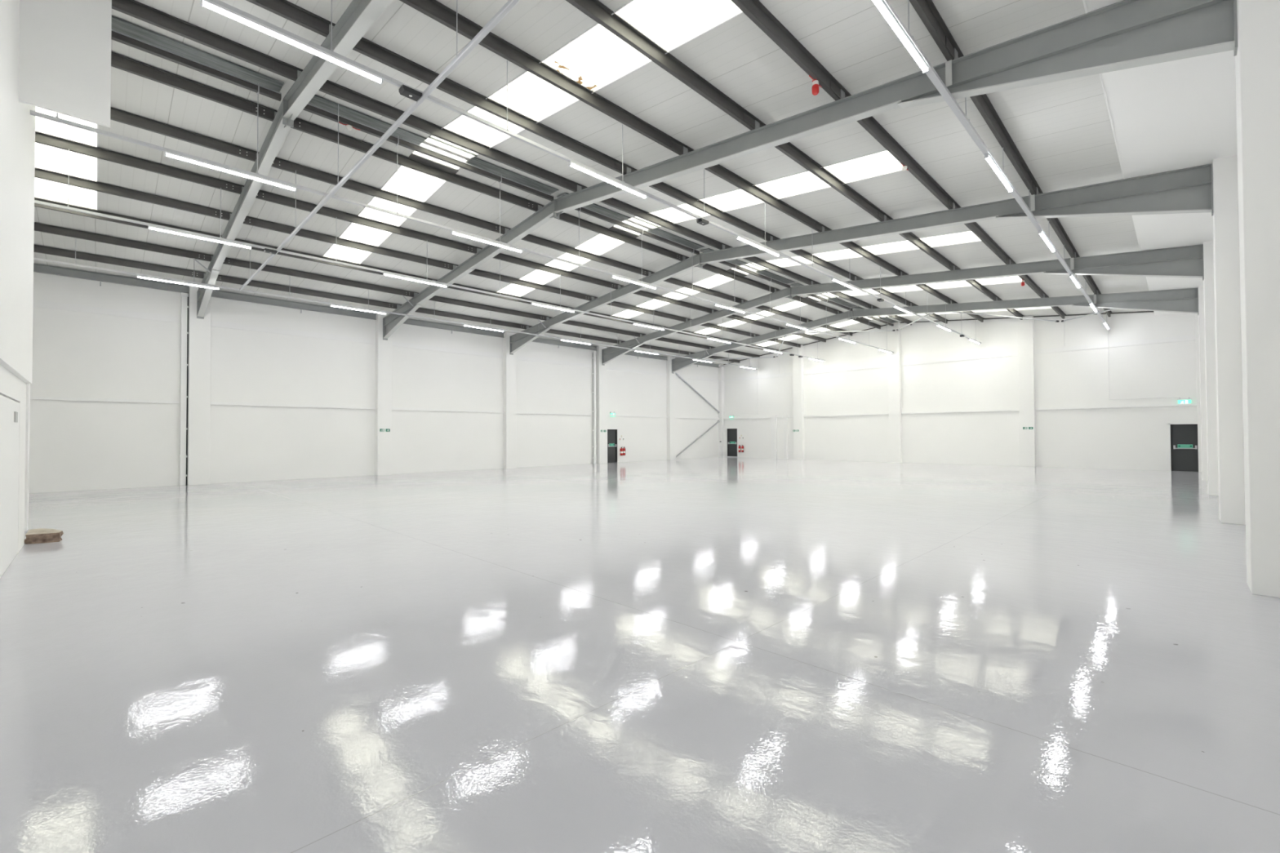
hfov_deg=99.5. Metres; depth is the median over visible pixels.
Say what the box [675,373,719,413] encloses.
diagonal brace
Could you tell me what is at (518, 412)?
trim
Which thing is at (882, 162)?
window
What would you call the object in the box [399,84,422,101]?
sensor
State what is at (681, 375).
trim
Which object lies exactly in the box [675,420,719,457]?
diagonal brace
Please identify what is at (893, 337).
column
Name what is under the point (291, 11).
purlin
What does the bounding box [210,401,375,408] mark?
trim
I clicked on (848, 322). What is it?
window
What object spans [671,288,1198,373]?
rafter
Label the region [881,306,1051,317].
window
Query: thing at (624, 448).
fire extinguisher
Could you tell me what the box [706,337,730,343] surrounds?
linear light
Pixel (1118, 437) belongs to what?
wall
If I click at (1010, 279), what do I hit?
window
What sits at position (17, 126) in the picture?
wall
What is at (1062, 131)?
ceiling
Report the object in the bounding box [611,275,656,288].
linear light
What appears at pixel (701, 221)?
sensor
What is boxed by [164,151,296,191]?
linear light
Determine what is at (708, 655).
floor
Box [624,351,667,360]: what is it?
beam
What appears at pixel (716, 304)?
linear light
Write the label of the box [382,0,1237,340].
rafter
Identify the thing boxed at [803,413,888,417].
trim
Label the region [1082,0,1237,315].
ceiling
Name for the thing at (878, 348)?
linear light
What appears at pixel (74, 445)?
wall
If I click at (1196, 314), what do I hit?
post
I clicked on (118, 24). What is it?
purlin
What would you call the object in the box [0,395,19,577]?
door
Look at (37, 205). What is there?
purlin
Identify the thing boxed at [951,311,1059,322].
brace
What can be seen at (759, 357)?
brace
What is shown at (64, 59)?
bulkhead
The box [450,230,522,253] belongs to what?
linear light
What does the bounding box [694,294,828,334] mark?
window
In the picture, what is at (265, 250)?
sensor
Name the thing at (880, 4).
linear light
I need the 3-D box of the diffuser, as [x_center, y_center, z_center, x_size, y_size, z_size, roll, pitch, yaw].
[-3.124,-4.108,26.437,0.060,0.032,1.820,-1,-1,45]
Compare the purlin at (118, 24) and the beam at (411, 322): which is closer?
the purlin at (118, 24)
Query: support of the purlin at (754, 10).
on the rafter at (1178, 300)
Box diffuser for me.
[561,339,590,344]
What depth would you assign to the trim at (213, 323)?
20.81 m
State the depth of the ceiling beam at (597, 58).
9.10 m
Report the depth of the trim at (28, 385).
9.62 m
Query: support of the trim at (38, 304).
attached to the wall at (74, 445)
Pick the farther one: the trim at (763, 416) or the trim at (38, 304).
the trim at (763, 416)
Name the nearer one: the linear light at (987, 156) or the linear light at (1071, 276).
the linear light at (987, 156)
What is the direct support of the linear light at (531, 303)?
attached to the ceiling beam at (411, 184)
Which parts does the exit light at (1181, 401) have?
green panel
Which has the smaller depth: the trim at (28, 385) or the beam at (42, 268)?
the trim at (28, 385)
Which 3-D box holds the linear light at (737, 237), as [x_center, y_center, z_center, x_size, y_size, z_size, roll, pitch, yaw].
[2.937,-4.456,13.409,0.062,0.068,1.860,-1,-1,45]
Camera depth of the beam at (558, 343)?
30.08 m
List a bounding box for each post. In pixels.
[718,366,724,457]
[1195,313,1201,471]
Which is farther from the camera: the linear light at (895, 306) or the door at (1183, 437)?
the door at (1183, 437)
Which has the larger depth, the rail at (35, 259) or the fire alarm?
the rail at (35, 259)
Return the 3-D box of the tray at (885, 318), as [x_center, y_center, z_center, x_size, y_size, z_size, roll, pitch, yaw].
[12.929,-6.026,29.458,0.550,0.032,5.545,-1,-1,45]
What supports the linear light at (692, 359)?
attached to the rail at (35, 259)
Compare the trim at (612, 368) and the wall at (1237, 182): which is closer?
the wall at (1237, 182)
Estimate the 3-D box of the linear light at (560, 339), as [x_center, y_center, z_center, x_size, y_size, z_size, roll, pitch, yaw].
[-3.125,-4.125,26.437,0.062,0.068,1.860,-1,-1,45]
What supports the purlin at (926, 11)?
on the rafter at (1178, 300)
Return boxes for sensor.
[263,248,277,254]
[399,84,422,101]
[696,217,709,225]
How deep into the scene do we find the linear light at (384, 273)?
15.88 m
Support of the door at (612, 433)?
in the wall at (74, 445)
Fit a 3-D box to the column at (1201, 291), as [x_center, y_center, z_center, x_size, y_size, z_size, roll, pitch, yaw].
[19.551,-1.577,18.698,0.300,6.860,0.580,-1,-1,45]
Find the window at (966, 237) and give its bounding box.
[746,231,981,270]
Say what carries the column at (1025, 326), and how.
on the floor
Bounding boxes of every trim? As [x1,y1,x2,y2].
[24,383,30,531]
[30,395,179,404]
[32,299,179,323]
[210,320,375,344]
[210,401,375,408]
[391,341,503,358]
[391,407,503,413]
[516,355,591,368]
[516,411,592,415]
[606,365,666,376]
[606,414,667,417]
[675,373,718,382]
[675,416,719,419]
[723,311,1153,364]
[723,416,770,418]
[724,372,792,382]
[770,415,777,458]
[783,414,787,458]
[803,363,888,374]
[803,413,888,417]
[901,351,1017,365]
[901,408,1018,413]
[1034,334,1195,354]
[1035,403,1196,409]
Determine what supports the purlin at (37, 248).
on the rafter at (358, 17)
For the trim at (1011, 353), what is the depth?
29.07 m
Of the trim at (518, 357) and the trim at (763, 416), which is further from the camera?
the trim at (763, 416)
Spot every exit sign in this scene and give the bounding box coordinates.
[379,428,390,431]
[600,429,606,432]
[1022,426,1033,429]
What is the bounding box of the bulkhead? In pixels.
[18,0,111,127]
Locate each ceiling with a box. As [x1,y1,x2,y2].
[33,0,1148,364]
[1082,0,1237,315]
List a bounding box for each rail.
[33,237,758,368]
[882,0,1110,328]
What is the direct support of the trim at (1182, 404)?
attached to the wall at (1118, 437)
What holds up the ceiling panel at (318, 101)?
attached to the ceiling at (1062, 131)
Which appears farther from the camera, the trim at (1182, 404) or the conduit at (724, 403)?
the conduit at (724, 403)
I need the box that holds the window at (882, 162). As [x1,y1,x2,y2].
[574,149,902,254]
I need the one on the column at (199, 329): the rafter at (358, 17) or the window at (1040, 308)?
the rafter at (358, 17)
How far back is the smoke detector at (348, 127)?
10.83 m
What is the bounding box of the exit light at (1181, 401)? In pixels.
[1177,397,1191,404]
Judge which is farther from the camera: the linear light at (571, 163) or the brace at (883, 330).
the brace at (883, 330)
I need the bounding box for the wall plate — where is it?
[13,411,17,422]
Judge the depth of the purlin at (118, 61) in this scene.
12.07 m
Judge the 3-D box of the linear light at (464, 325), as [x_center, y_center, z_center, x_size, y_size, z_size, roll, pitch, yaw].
[-6.610,-4.163,22.951,0.062,0.068,1.860,-1,-1,45]
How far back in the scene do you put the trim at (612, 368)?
34.02 m
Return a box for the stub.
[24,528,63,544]
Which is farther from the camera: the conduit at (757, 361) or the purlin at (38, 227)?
the conduit at (757, 361)
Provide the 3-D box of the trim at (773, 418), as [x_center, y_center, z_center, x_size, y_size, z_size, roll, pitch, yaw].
[9.161,0.712,37.089,0.420,2.950,0.095,-1,-1,45]
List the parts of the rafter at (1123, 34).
plate, apex plate, hanger plate, plate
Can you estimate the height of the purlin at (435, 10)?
0.188 m
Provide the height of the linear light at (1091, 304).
0.068 m
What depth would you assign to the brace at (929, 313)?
28.14 m
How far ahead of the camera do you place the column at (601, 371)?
31.65 m
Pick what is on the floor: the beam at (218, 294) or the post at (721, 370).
the post at (721, 370)
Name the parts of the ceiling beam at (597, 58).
ridge rail, lighting rail, lighting rail, ridge rail, ridge rail, ridge rail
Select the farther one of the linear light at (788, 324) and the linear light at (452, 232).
the linear light at (788, 324)
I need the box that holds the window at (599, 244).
[495,220,648,297]
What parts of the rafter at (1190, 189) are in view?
plate, apex plate, hanger plate, plate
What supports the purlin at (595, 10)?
on the rafter at (1178, 300)
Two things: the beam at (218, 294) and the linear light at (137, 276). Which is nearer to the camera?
the linear light at (137, 276)
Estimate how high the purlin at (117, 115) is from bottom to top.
0.188 m
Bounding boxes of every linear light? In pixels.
[136,275,219,289]
[147,225,251,248]
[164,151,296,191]
[200,0,382,84]
[329,304,386,314]
[382,272,447,287]
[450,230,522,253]
[462,324,503,332]
[530,302,574,312]
[560,338,591,345]
[568,160,646,199]
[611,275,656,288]
[632,322,664,330]
[634,350,658,355]
[692,359,711,363]
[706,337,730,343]
[714,303,745,313]
[735,235,779,257]
[763,348,782,353]
[785,323,808,330]
[831,277,859,291]
[837,337,855,343]
[871,0,928,73]
[878,348,892,353]
[893,305,912,315]
[936,324,951,331]
[984,153,1013,192]
[1038,230,1054,252]
[1069,274,1079,288]
[1088,302,1097,312]
[1102,321,1109,329]
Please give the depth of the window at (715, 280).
23.46 m
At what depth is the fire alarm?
8.36 m
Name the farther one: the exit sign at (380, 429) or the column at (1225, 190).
the exit sign at (380, 429)
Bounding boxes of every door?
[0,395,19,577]
[607,428,617,462]
[726,427,737,457]
[1168,422,1198,471]
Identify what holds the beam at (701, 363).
attached to the wall at (74, 445)
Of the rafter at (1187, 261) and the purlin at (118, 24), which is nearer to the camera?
the purlin at (118, 24)
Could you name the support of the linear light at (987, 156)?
attached to the rail at (931, 73)
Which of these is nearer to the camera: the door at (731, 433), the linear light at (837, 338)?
the linear light at (837, 338)
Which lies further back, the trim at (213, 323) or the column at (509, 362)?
the column at (509, 362)
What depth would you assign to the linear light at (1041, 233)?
13.21 m
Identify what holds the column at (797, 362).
on the floor
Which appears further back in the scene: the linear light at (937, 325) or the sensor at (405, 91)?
the linear light at (937, 325)
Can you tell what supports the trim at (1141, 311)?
attached to the wall at (1118, 437)
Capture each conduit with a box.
[239,0,519,291]
[724,403,724,441]
[738,360,757,415]
[1106,318,1178,399]
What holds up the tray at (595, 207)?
attached to the ceiling at (1062, 131)
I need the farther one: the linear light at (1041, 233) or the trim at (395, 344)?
the trim at (395, 344)
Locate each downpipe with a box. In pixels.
[179,292,188,485]
[591,351,596,463]
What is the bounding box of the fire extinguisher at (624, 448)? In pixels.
[622,446,625,455]
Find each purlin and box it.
[33,244,739,363]
[34,197,780,352]
[34,222,760,357]
[35,130,826,342]
[35,167,803,347]
[110,106,853,336]
[111,0,911,324]
[111,51,880,328]
[246,0,947,323]
[399,0,983,322]
[565,0,1023,319]
[730,0,1066,319]
[909,0,1111,316]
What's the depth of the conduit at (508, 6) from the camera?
7.87 m
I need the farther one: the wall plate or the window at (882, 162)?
the window at (882, 162)
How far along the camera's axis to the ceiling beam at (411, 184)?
14.41 m
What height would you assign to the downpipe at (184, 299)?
6.580 m
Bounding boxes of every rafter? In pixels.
[192,0,392,319]
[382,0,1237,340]
[509,163,1213,355]
[601,244,1204,365]
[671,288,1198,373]
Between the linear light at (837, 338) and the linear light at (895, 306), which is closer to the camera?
the linear light at (895, 306)
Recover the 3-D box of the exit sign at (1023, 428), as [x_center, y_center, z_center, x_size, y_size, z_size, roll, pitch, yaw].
[19.153,0.080,26.741,0.450,0.150,0.011,-1,-1,45]
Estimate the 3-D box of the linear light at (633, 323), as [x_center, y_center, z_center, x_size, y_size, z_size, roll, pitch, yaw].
[0.376,-4.230,22.939,0.062,0.068,1.860,-1,-1,45]
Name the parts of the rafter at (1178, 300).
apex plate, hanger plate, plate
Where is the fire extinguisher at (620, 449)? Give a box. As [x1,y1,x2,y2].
[619,446,622,455]
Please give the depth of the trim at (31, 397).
17.13 m
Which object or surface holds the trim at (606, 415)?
attached to the wall at (74, 445)
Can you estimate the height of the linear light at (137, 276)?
0.068 m
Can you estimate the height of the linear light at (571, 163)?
0.068 m
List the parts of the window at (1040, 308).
pane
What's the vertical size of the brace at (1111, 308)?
0.417 m
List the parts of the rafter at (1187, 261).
plate, apex plate, hanger plate, plate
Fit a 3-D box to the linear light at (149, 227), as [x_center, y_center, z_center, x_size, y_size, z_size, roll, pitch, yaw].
[-10.081,-4.346,12.480,0.062,0.068,1.860,-1,-1,45]
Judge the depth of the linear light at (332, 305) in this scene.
19.40 m
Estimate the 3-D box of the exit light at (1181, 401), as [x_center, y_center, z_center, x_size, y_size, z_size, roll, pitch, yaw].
[23.197,-1.081,23.072,0.420,0.310,0.100,-1,-1,45]
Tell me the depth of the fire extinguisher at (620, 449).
32.89 m
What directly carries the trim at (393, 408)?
attached to the wall at (74, 445)
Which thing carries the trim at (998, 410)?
attached to the wall at (1118, 437)
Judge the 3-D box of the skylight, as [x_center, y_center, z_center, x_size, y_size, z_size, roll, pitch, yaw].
[-10.535,-5.881,11.430,7.585,0.834,3.511,-1,-1,45]
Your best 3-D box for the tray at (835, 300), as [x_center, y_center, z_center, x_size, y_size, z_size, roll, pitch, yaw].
[8.713,-6.072,25.241,0.550,0.032,5.902,-1,-1,45]
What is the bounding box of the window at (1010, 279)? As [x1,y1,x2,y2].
[824,275,1022,297]
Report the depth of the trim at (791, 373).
37.94 m
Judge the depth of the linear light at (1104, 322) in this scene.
23.64 m
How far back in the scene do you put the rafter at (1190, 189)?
12.33 m
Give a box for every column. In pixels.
[186,285,211,485]
[374,313,391,475]
[502,332,516,468]
[595,346,607,463]
[666,355,675,459]
[792,344,804,459]
[887,321,902,462]
[1017,315,1035,466]
[1198,286,1207,480]
[1203,241,1218,495]
[1212,155,1245,524]
[1235,0,1279,597]
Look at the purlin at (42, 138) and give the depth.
14.23 m
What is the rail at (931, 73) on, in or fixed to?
hanging from the purlin at (926, 11)
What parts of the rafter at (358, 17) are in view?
plate, apex plate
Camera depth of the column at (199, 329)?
18.65 m
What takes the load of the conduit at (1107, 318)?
attached to the wall at (1118, 437)
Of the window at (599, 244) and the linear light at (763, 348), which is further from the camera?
the linear light at (763, 348)
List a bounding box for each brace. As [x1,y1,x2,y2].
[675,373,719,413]
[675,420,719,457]
[703,356,775,359]
[776,335,786,356]
[792,329,895,333]
[896,313,932,330]
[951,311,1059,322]
[1061,308,1117,321]
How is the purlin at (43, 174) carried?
on the rafter at (1178, 300)
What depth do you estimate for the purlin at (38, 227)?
18.20 m
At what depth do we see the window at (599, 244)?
18.99 m
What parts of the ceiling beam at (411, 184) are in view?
lighting rail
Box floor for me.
[0,457,1279,852]
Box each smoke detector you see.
[338,121,359,130]
[900,163,907,171]
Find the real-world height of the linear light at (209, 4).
0.068 m
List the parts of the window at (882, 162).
ridge rail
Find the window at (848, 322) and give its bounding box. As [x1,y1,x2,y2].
[754,315,879,346]
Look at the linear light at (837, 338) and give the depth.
26.91 m
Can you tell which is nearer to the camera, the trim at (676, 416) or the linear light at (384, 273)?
the linear light at (384, 273)
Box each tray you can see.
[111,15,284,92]
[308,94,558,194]
[557,192,704,248]
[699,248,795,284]
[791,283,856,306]
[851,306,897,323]
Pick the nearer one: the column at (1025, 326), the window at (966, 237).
the window at (966, 237)
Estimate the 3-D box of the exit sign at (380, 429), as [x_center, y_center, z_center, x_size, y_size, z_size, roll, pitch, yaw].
[-10.828,0.158,22.994,0.011,0.150,0.450,-1,-1,45]
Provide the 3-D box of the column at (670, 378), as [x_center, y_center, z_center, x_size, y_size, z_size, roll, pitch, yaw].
[2.083,-1.225,36.158,0.300,6.860,0.580,-1,-1,45]
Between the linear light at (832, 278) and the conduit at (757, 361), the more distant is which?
the conduit at (757, 361)
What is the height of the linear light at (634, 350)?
0.068 m
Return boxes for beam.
[30,0,981,352]
[33,263,188,293]
[34,142,825,360]
[211,289,376,319]
[403,318,504,337]
[531,337,597,351]
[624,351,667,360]
[675,357,719,368]
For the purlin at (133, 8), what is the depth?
10.52 m
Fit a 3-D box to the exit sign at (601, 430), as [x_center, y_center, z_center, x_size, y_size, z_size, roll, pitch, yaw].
[-2.142,0.264,31.681,0.011,0.150,0.450,-1,-1,45]
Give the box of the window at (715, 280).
[611,265,756,319]
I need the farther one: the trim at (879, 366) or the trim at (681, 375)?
the trim at (681, 375)
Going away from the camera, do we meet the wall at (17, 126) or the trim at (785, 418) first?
the wall at (17, 126)
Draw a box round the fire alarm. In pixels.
[808,75,822,95]
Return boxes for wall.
[0,0,35,552]
[28,271,720,493]
[720,311,1197,471]
[1237,182,1245,524]
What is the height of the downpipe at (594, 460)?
6.520 m
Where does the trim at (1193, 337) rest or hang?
attached to the wall at (1118, 437)

